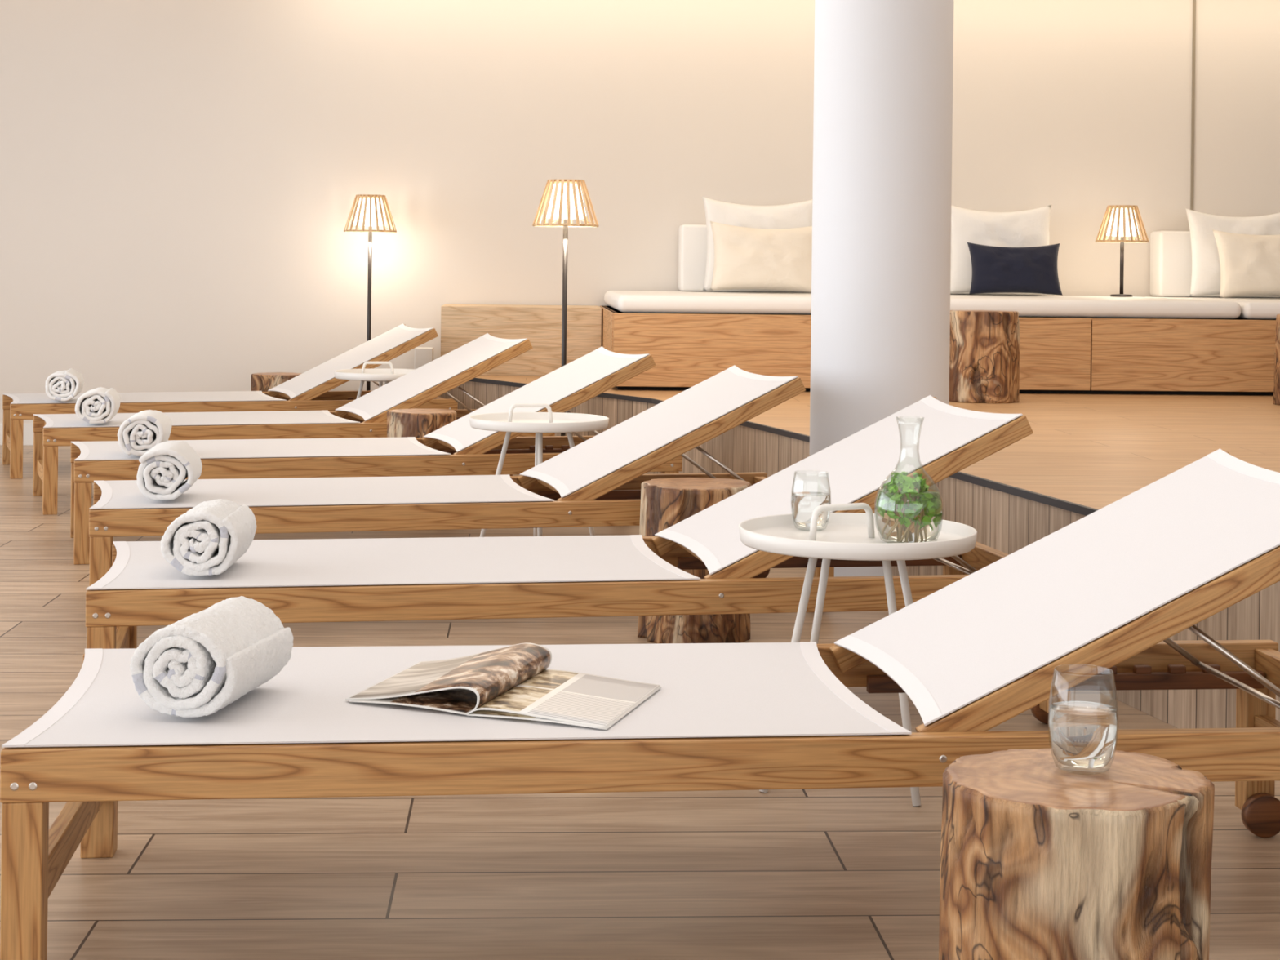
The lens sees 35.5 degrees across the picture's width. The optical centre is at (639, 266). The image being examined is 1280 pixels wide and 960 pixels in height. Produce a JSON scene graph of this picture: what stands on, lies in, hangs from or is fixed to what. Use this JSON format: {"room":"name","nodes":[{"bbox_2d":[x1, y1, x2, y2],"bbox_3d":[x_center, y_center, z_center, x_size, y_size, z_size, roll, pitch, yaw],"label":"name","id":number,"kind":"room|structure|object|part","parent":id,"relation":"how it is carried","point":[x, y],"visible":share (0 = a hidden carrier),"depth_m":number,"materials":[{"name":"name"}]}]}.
{"room":"spa","nodes":[
{"label":"spa","id":0,"kind":"room"},
{"bbox_2d":[0,0,1279,423],"bbox_3d":[-0.631,-0.462,11.362,14.000,3.180,0.200,1,0,-3],"label":"wall","id":1,"kind":"structure","parent":0,"point":[180,180],"depth_m":11.24,"materials":[{"name":"paint"}]},
{"bbox_2d":[0,423,33,445],"bbox_3d":[-3.498,0.934,11.094,4.479,0.120,0.016,1,0,-3],"label":"baseboard","id":2,"kind":"structure","parent":1,"relation":"attached to","point":[28,433],"depth_m":11.09,"materials":[{"name":"white"}]},
{"bbox_2d":[1190,0,1195,210],"bbox_3d":[3.168,-0.536,11.471,0.016,2.320,0.010,1,0,-3],"label":"trim","id":3,"kind":"structure","parent":1,"relation":"attached to","point":[1193,1],"depth_m":11.47,"materials":[{"name":"brown paint"}]},
{"bbox_2d":[0,445,1279,959],"bbox_3d":[-0.237,1.083,3.994,14.000,0.100,18.000,1,0,-3],"label":"floor","id":4,"kind":"structure","parent":0,"point":[852,873],"depth_m":3.50,"materials":[{"name":"brown wood"}]},
{"bbox_2d":[2,323,457,479],"bbox_3d":[-2.070,0.655,10.122,2.170,0.712,0.732,1,0,-20],"label":"sun lounger","id":5,"kind":"object","parent":4,"relation":"on","point":[309,390],"visible":0.73,"depth_m":10.00,"materials":[{"name":"white fabric"}]},
{"bbox_2d":[44,368,84,401],"bbox_3d":[-2.760,0.569,9.597,0.162,0.147,0.280,1,0,-11],"label":"rolled towel","id":6,"kind":"object","parent":5,"relation":"on","point":[71,384],"visible":1,"depth_m":9.47,"materials":[{"name":"fabric"}]},
{"bbox_3d":[-2.072,0.836,10.122,2.170,0.350,0.732,1,0,-20],"label":"frame","id":7,"kind":"part","parent":5,"relation":"part of","materials":[{"name":"brown wood"}]},
{"bbox_3d":[-1.495,0.509,10.336,0.755,0.398,0.656,1,0,-20],"label":"frame","id":8,"kind":"part","parent":5,"relation":"part of","materials":[{"name":"brown wood"}]},
{"bbox_2d":[250,372,302,391],"bbox_3d":[-1.954,0.797,10.820,0.293,0.431,0.292,1,0,29],"label":"stool","id":9,"kind":"object","parent":4,"relation":"on","point":[263,382],"visible":0.3,"depth_m":10.71,"materials":[{"name":"brown wood"}]},
{"bbox_2d":[32,333,555,515],"bbox_3d":[-1.518,0.662,8.804,2.170,0.712,0.732,1,0,-20],"label":"sun lounger","id":10,"kind":"object","parent":4,"relation":"on","point":[365,416],"visible":0.65,"depth_m":8.67,"materials":[{"name":"white fabric"}]},
{"bbox_2d":[75,386,120,423],"bbox_3d":[-2.251,0.578,8.312,0.166,0.141,0.279,1,0,-10],"label":"rolled towel","id":11,"kind":"object","parent":10,"relation":"on","point":[102,404],"visible":1,"depth_m":8.19,"materials":[{"name":"fabric"}]},
{"bbox_3d":[-1.520,0.843,8.804,2.170,0.350,0.732,1,0,-20],"label":"frame","id":12,"kind":"part","parent":10,"relation":"part of","materials":[{"name":"brown wood"}]},
{"bbox_3d":[-0.942,0.516,9.013,0.755,0.398,0.656,1,0,-20],"label":"frame","id":13,"kind":"part","parent":10,"relation":"part of","materials":[{"name":"brown wood"}]},
{"bbox_2d":[343,194,396,391],"bbox_3d":[-1.479,0.315,10.920,0.290,1.406,0.289,1,0,0],"label":"floor lamp","id":14,"kind":"object","parent":4,"relation":"on","point":[370,211],"visible":0.74,"depth_m":10.86,"materials":[{"name":"black metal"}]},
{"bbox_3d":[-1.472,-0.287,10.920,0.290,0.202,0.289,1,0,0],"label":"lamp shade","id":15,"kind":"part","parent":14,"relation":"part of","materials":[{"name":"brown wood"}]},
{"bbox_2d":[353,197,386,226],"bbox_3d":[-1.472,-0.295,10.920,0.180,0.157,0.180,1,0,0],"label":"diffuser","id":16,"kind":"object","parent":14,"relation":"attached to","point":[373,210],"depth_m":10.85,"materials":[{"name":"beige fabric"}]},
{"bbox_2d":[333,361,415,398],"bbox_3d":[-1.242,0.742,9.680,0.480,0.561,0.480,1,0,0],"label":"tray table","id":17,"kind":"object","parent":4,"relation":"on","point":[380,375],"visible":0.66,"depth_m":9.64,"materials":[{"name":"white"}]},
{"bbox_2d":[333,368,415,381],"bbox_3d":[-1.239,0.525,9.680,0.480,0.034,0.480,1,0,0],"label":"tray","id":18,"kind":"object","parent":17,"relation":"on","point":[374,374],"depth_m":9.52,"materials":[{"name":"white"}]},
{"bbox_3d":[-1.269,0.499,9.680,0.158,0.075,0.014,1,0,-10],"label":"handle","id":19,"kind":"part","parent":17,"relation":"part of","materials":[{"name":"white metal"}]},
{"bbox_2d":[70,346,682,564],"bbox_3d":[-0.986,0.668,7.448,2.170,0.712,0.732,1,0,-17],"label":"sun lounger","id":20,"kind":"object","parent":4,"relation":"on","point":[456,448],"visible":0.71,"depth_m":7.24,"materials":[{"name":"white fabric"}]},
{"bbox_2d":[117,409,171,455],"bbox_3d":[-1.731,0.581,6.991,0.163,0.144,0.281,1,0,-8],"label":"rolled towel","id":21,"kind":"object","parent":20,"relation":"on","point":[144,429],"visible":0.96,"depth_m":6.86,"materials":[{"name":"fabric"}]},
{"bbox_3d":[-0.988,0.849,7.448,2.170,0.350,0.732,1,0,-17],"label":"frame","id":22,"kind":"part","parent":20,"relation":"part of","materials":[{"name":"brown wood"}]},
{"bbox_3d":[-0.398,0.523,7.625,0.755,0.398,0.656,1,0,-17],"label":"frame","id":23,"kind":"part","parent":20,"relation":"part of","materials":[{"name":"brown wood"}]},
{"bbox_2d":[386,408,456,438],"bbox_3d":[-0.902,0.810,8.221,0.295,0.431,0.315,1,0,2],"label":"stool","id":24,"kind":"object","parent":4,"relation":"on","point":[418,423],"visible":0.36,"depth_m":8.10,"materials":[{"name":"brown wood"}]},
{"bbox_2d":[414,346,433,368],"bbox_3d":[-1.199,0.737,11.080,0.100,0.570,0.120,1,0,-3],"label":"plinth","id":25,"kind":"object","parent":4,"relation":"on","point":[423,355],"visible":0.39,"depth_m":11.02,"materials":[{"name":"white"}]},
{"bbox_2d":[88,364,834,586],"bbox_3d":[-0.544,0.674,6.087,2.170,0.712,0.732,1,0,-14],"label":"sun lounger","id":26,"kind":"object","parent":4,"relation":"on","point":[611,465],"visible":0.7,"depth_m":5.91,"materials":[{"name":"white fabric"}]},
{"bbox_2d":[136,440,202,500],"bbox_3d":[-1.345,0.584,5.728,0.160,0.149,0.281,1,0,-7],"label":"rolled towel","id":27,"kind":"object","parent":26,"relation":"on","point":[162,470],"visible":1,"depth_m":5.60,"materials":[{"name":"fabric"}]},
{"bbox_3d":[-0.546,0.855,6.087,2.170,0.350,0.732,1,0,-14],"label":"frame","id":28,"kind":"part","parent":26,"relation":"part of","materials":[{"name":"brown wood"}]},
{"bbox_3d":[0.051,0.528,6.238,0.755,0.398,0.656,1,0,-14],"label":"frame","id":29,"kind":"part","parent":26,"relation":"part of","materials":[{"name":"brown wood"}]},
{"bbox_2d":[469,403,608,537],"bbox_3d":[-0.349,0.752,6.870,0.480,0.561,0.480,1,0,0],"label":"tray table","id":30,"kind":"object","parent":4,"relation":"on","point":[539,423],"visible":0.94,"depth_m":6.85,"materials":[{"name":"white"}]},
{"bbox_3d":[-0.376,0.509,6.870,0.158,0.075,0.014,1,0,-10],"label":"handle","id":31,"kind":"part","parent":30,"relation":"part of","materials":[{"name":"white metal"}]},
{"bbox_2d":[469,412,608,432],"bbox_3d":[-0.346,0.536,6.870,0.480,0.034,0.480,1,0,0],"label":"tray","id":32,"kind":"object","parent":30,"relation":"on","point":[508,422],"depth_m":6.77,"materials":[{"name":"white"}]},
{"bbox_2d":[532,178,599,501],"bbox_3d":[-0.329,0.329,8.680,0.290,1.406,0.289,1,0,0],"label":"floor lamp","id":33,"kind":"object","parent":4,"relation":"on","point":[565,202],"visible":0.74,"depth_m":8.62,"materials":[{"name":"black metal"}]},
{"bbox_3d":[-0.322,-0.273,8.680,0.290,0.202,0.289,1,0,0],"label":"lamp shade","id":34,"kind":"part","parent":33,"relation":"part of","materials":[{"name":"brown wood"}]},
{"bbox_2d":[546,182,586,219],"bbox_3d":[-0.322,-0.281,8.680,0.180,0.157,0.180,1,0,0],"label":"diffuser","id":35,"kind":"object","parent":33,"relation":"attached to","point":[564,196],"depth_m":8.60,"materials":[{"name":"beige fabric"}]},
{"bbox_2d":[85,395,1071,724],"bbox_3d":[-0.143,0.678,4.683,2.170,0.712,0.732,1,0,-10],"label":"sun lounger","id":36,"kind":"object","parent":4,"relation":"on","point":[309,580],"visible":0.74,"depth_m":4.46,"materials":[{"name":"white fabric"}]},
{"bbox_2d":[160,498,256,576],"bbox_3d":[-0.946,0.594,4.399,0.170,0.140,0.278,1,0,-2],"label":"rolled towel","id":37,"kind":"object","parent":36,"relation":"on","point":[211,536],"visible":1,"depth_m":4.27,"materials":[{"name":"fabric"}]},
{"bbox_3d":[-0.145,0.859,4.683,2.170,0.350,0.732,1,0,-10],"label":"frame","id":38,"kind":"part","parent":36,"relation":"part of","materials":[{"name":"brown wood"}]},
{"bbox_3d":[0.461,0.533,4.793,0.755,0.398,0.656,1,0,-10],"label":"frame","id":39,"kind":"part","parent":36,"relation":"part of","materials":[{"name":"brown wood"}]},
{"bbox_2d":[0,448,1279,959],"bbox_3d":[0.146,0.682,3.269,2.170,0.712,0.732,1,0,-6],"label":"sun lounger","id":40,"kind":"object","parent":4,"relation":"on","point":[1101,597],"visible":0.95,"depth_m":3.02,"materials":[{"name":"white fabric"}]},
{"bbox_2d":[129,595,293,717],"bbox_3d":[-0.655,0.598,3.077,0.172,0.141,0.276,1,0,9],"label":"rolled towel","id":41,"kind":"object","parent":40,"relation":"on","point":[196,665],"visible":1,"depth_m":2.96,"materials":[{"name":"fabric"}]},
{"bbox_2d":[345,642,661,729],"bbox_3d":[-0.212,0.651,3.162,0.480,0.052,0.318,1,0,22],"label":"open magazine","id":42,"kind":"object","parent":40,"relation":"on","point":[515,682],"visible":1,"depth_m":3.12,"materials":[{"name":"paper"}]},
{"bbox_3d":[0.144,0.863,3.269,2.170,0.350,0.732,1,0,-6],"label":"frame","id":43,"kind":"part","parent":40,"relation":"part of","materials":[{"name":"brown wood"}]},
{"bbox_3d":[0.756,0.536,3.337,0.755,0.398,0.656,1,0,-6],"label":"frame","id":44,"kind":"part","parent":40,"relation":"part of","materials":[{"name":"brown wood"}]},
{"bbox_2d":[637,477,751,644],"bbox_3d":[0.155,0.822,5.603,0.322,0.431,0.334,1,0,42],"label":"stool","id":45,"kind":"object","parent":4,"relation":"on","point":[665,503],"visible":0.46,"depth_m":5.46,"materials":[{"name":"brown wood"}]},
{"bbox_2d":[738,502,977,806],"bbox_3d":[0.437,0.762,4.050,0.480,0.561,0.480,1,0,0],"label":"tray table","id":46,"kind":"object","parent":4,"relation":"on","point":[857,536],"visible":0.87,"depth_m":3.99,"materials":[{"name":"white"}]},
{"bbox_2d":[791,491,830,530],"bbox_3d":[0.359,0.492,4.200,0.084,0.121,0.084,1,0,0],"label":"water","id":47,"kind":"object","parent":46,"relation":"on","point":[803,504],"visible":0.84,"depth_m":4.17,"materials":[{"name":"clear liquid"}]},
{"bbox_3d":[0.410,0.519,4.050,0.158,0.075,0.014,1,0,-28],"label":"handle","id":48,"kind":"part","parent":46,"relation":"part of","materials":[{"name":"white metal"}]},
{"bbox_2d":[738,512,977,560],"bbox_3d":[0.440,0.545,4.050,0.480,0.034,0.480,1,0,0],"label":"tray","id":49,"kind":"object","parent":46,"relation":"on","point":[857,536],"depth_m":3.96,"materials":[{"name":"white metal"}]},
{"bbox_2d":[875,426,942,542],"bbox_3d":[0.540,0.429,4.010,0.138,0.252,0.138,1,0,0],"label":"carafe","id":50,"kind":"object","parent":46,"relation":"on","point":[911,512],"visible":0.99,"depth_m":3.96,"materials":[{"name":"clear glass"}]},
{"bbox_2d":[439,375,1279,728],"bbox_3d":[2.567,0.847,5.938,6.749,0.440,10.982,1,0,-3],"label":"raised platform","id":51,"kind":"object","parent":4,"relation":"on","point":[1095,451],"visible":0.13,"depth_m":6.76,"materials":[{"name":"brown wood"}]},
{"bbox_2d":[440,304,601,376],"bbox_3d":[-0.652,0.403,10.989,0.862,0.370,0.515,1,0,-3],"label":"box","id":52,"kind":"object","parent":51,"relation":"on","point":[460,324],"visible":0.59,"depth_m":10.73,"materials":[{"name":"brown wood"}]},
{"bbox_2d":[468,377,1098,515],"bbox_3d":[0.689,0.608,5.652,0.602,0.020,10.762,1,0,-16],"label":"trim","id":53,"kind":"structure","parent":51,"relation":"attached to","point":[1052,501],"depth_m":5.73,"materials":[{"name":"grey"}]},
{"bbox_2d":[600,306,1275,395],"bbox_3d":[2.710,0.444,10.581,5.793,0.370,1.730,1,0,-3],"label":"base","id":54,"kind":"object","parent":51,"relation":"on","point":[1059,355],"visible":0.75,"depth_m":9.68,"materials":[{"name":"brown wood"}]},
{"bbox_2d":[604,290,1240,319],"bbox_3d":[1.367,0.197,10.498,3.049,0.085,1.700,1,0,-3],"label":"seat cushion","id":55,"kind":"object","parent":54,"relation":"on","point":[624,301],"visible":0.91,"depth_m":9.69,"materials":[{"name":"white fabric"}]},
{"bbox_2d":[702,196,812,291],"bbox_3d":[0.662,-0.119,10.985,0.640,0.522,0.170,1,0,-3],"label":"throw pillow","id":56,"kind":"object","parent":55,"relation":"on","point":[797,215],"visible":0.34,"depth_m":10.96,"materials":[{"name":"white fabric"}]},
{"bbox_2d":[710,221,812,292],"bbox_3d":[0.679,-0.048,10.755,0.619,0.386,0.207,1,0,-5],"label":"throw pillow","id":57,"kind":"object","parent":55,"relation":"on","point":[745,258],"visible":0.91,"depth_m":10.68,"materials":[{"name":"beige fabric"}]},
{"bbox_2d":[678,224,1047,295],"bbox_3d":[1.257,-0.034,11.258,2.075,0.370,0.200,1,0,-3],"label":"bolster","id":58,"kind":"object","parent":55,"relation":"on","point":[692,238],"visible":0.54,"depth_m":11.11,"materials":[{"name":"white fabric"}]},
{"bbox_2d":[950,204,1054,295],"bbox_3d":[1.988,-0.094,11.057,0.602,0.502,0.171,1,0,-5],"label":"throw pillow","id":59,"kind":"object","parent":55,"relation":"on","point":[1028,228],"visible":0.65,"depth_m":11.02,"materials":[{"name":"white fabric"}]},
{"bbox_2d":[967,242,1062,295],"bbox_3d":[2.030,0.014,10.828,0.510,0.281,0.155,1,0,-3],"label":"lumbar pillow","id":60,"kind":"object","parent":55,"relation":"on","point":[995,269],"visible":1,"depth_m":10.78,"materials":[{"name":"fabric"}]},
{"bbox_2d":[1095,204,1149,297],"bbox_3d":[2.651,-0.083,11.000,0.290,0.501,0.289,1,0,0],"label":"table lamp","id":61,"kind":"object","parent":55,"relation":"on","point":[1121,220],"visible":1,"depth_m":10.94,"materials":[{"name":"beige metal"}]},
{"bbox_3d":[2.653,-0.232,11.000,0.290,0.202,0.289,1,0,0],"label":"lamp shade","id":62,"kind":"part","parent":61,"relation":"part of","materials":[{"name":"brown wood"}]},
{"bbox_2d":[1106,208,1138,236],"bbox_3d":[2.653,-0.241,11.000,0.180,0.157,0.180,1,0,0],"label":"diffuser","id":63,"kind":"object","parent":61,"relation":"attached to","point":[1118,220],"depth_m":10.93,"materials":[{"name":"beige fabric"}]},
{"bbox_2d":[1145,296,1279,319],"bbox_3d":[4.241,0.232,10.659,2.693,0.085,1.700,1,0,-3],"label":"mattress","id":64,"kind":"object","parent":54,"relation":"on","point":[1251,308],"visible":0.52,"depth_m":9.76,"materials":[{"name":"white fabric"}]},
{"bbox_2d":[1149,231,1279,297],"bbox_3d":[3.897,-0.002,11.406,1.957,0.370,0.200,1,0,-3],"label":"cushion","id":65,"kind":"object","parent":64,"relation":"on","point":[1171,251],"visible":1,"depth_m":11.26,"materials":[{"name":"white fabric"}]},
{"bbox_2d":[1185,208,1279,297],"bbox_3d":[3.344,-0.073,11.135,0.603,0.492,0.165,1,0,-5],"label":"throw pillow","id":66,"kind":"object","parent":64,"relation":"on","point":[1206,265],"visible":0.45,"depth_m":11.10,"materials":[{"name":"white fabric"}]},
{"bbox_2d":[1212,229,1279,297],"bbox_3d":[3.426,-0.015,10.908,0.584,0.385,0.209,1,0,-4],"label":"throw pillow","id":67,"kind":"object","parent":64,"relation":"on","point":[1250,264],"visible":1,"depth_m":10.84,"materials":[{"name":"beige fabric"}]},
{"bbox_2d":[949,310,1020,403],"bbox_3d":[1.550,0.408,9.096,0.332,0.411,0.316,1,0,45],"label":"stool","id":68,"kind":"object","parent":51,"relation":"on","point":[984,353],"visible":0.94,"depth_m":8.97,"materials":[{"name":"brown wood"}]},
{"bbox_2d":[1272,314,1279,404],"bbox_3d":[3.057,0.426,9.099,0.338,0.411,0.320,1,0,-24],"label":"stool","id":69,"kind":"object","parent":51,"relation":"on","point":[1276,400],"visible":1,"depth_m":9.10,"materials":[{"name":"brown wood"}]},
{"bbox_2d":[809,0,954,577],"bbox_3d":[0.799,-0.344,6.600,0.455,2.780,0.455,1,0,0],"label":"round column","id":70,"kind":"structure","parent":4,"relation":"on","point":[882,123],"depth_m":6.40,"materials":[{"name":"paint"}]},
{"bbox_2d":[938,748,1214,959],"bbox_3d":[0.520,0.827,2.398,0.320,0.431,0.327,1,0,16],"label":"table","id":71,"kind":"object","parent":4,"relation":"on","point":[1041,860],"visible":0.96,"depth_m":2.29,"materials":[{"name":"brown wood"}]},
{"bbox_2d":[1048,676,1117,774],"bbox_3d":[0.538,0.551,2.430,0.084,0.121,0.084,1,0,0],"label":"water","id":72,"kind":"object","parent":71,"relation":"on","point":[1083,734],"visible":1,"depth_m":2.40,"materials":[{"name":"clear liquid"}]}
]}

